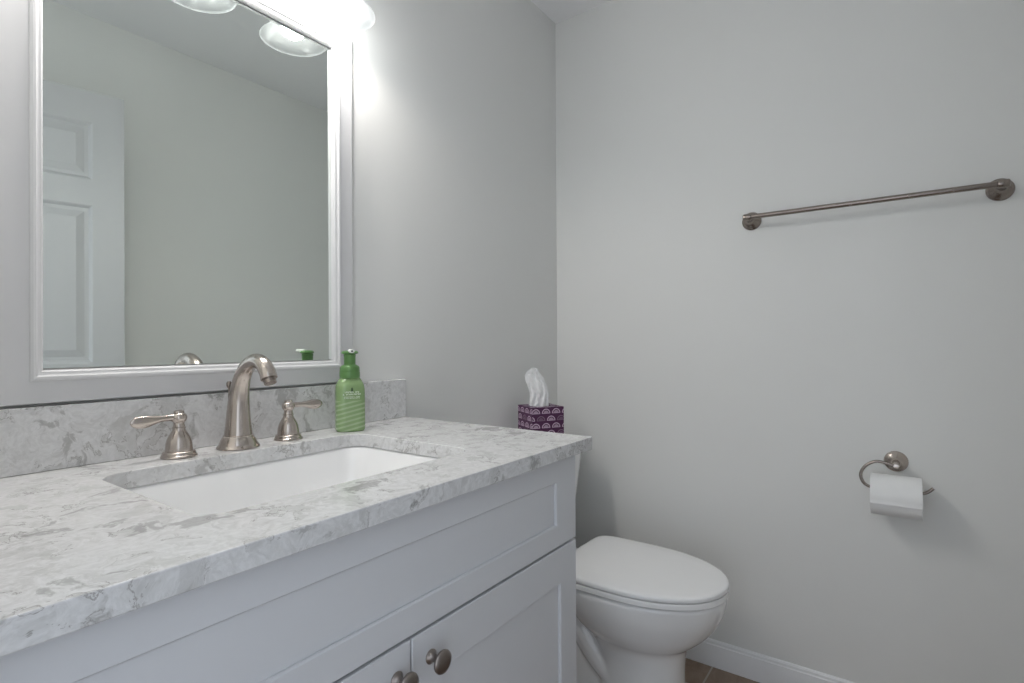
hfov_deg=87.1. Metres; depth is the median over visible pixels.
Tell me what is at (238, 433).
sink faucet
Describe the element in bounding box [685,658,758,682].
floor
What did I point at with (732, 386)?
wall
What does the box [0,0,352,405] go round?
wall mirror
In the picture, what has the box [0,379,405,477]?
backsplash
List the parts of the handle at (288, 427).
handle, lever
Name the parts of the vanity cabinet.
door, knob, knob, door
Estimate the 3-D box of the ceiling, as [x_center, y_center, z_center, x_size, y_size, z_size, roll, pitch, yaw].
[0.233,-1.348,1.025,1.694,0.050,2.106,0,0,36]
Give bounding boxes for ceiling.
[530,0,612,23]
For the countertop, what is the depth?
0.65 m
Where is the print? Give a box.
[343,391,360,398]
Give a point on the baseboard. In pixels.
(742, 662)
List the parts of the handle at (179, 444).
lever, handle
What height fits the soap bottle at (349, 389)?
0.192 m
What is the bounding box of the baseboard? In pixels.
[686,638,854,682]
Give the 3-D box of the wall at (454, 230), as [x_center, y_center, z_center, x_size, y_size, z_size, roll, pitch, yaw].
[-0.409,-0.097,1.483,0.100,2.440,2.106,0,0,36]
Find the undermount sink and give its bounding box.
[127,446,438,513]
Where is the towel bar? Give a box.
[742,178,1014,229]
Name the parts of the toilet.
tank, bowl, seat, lid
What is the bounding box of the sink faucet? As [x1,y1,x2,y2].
[216,354,277,450]
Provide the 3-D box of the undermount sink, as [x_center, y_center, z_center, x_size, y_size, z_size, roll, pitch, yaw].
[-0.361,0.313,0.938,0.396,0.149,0.541,0,0,36]
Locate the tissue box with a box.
[518,367,563,433]
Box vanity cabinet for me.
[0,455,575,682]
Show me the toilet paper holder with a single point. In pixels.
(897, 461)
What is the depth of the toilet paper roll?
1.47 m
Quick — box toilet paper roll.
[870,473,922,519]
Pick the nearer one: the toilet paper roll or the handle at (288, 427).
the handle at (288, 427)
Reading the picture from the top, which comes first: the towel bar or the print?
the towel bar
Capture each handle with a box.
[130,410,197,459]
[273,399,322,440]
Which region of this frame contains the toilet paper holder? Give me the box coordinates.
[859,451,934,494]
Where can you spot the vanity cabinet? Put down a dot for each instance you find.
(477, 586)
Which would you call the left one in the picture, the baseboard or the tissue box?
the tissue box
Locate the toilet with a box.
[575,453,728,682]
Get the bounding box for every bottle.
[335,349,364,431]
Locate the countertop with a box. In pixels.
[0,417,591,656]
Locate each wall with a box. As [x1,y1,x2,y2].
[0,0,556,428]
[555,0,1023,682]
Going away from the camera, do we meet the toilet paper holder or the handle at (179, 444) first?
the handle at (179, 444)
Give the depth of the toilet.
1.51 m
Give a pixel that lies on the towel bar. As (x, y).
(1001, 189)

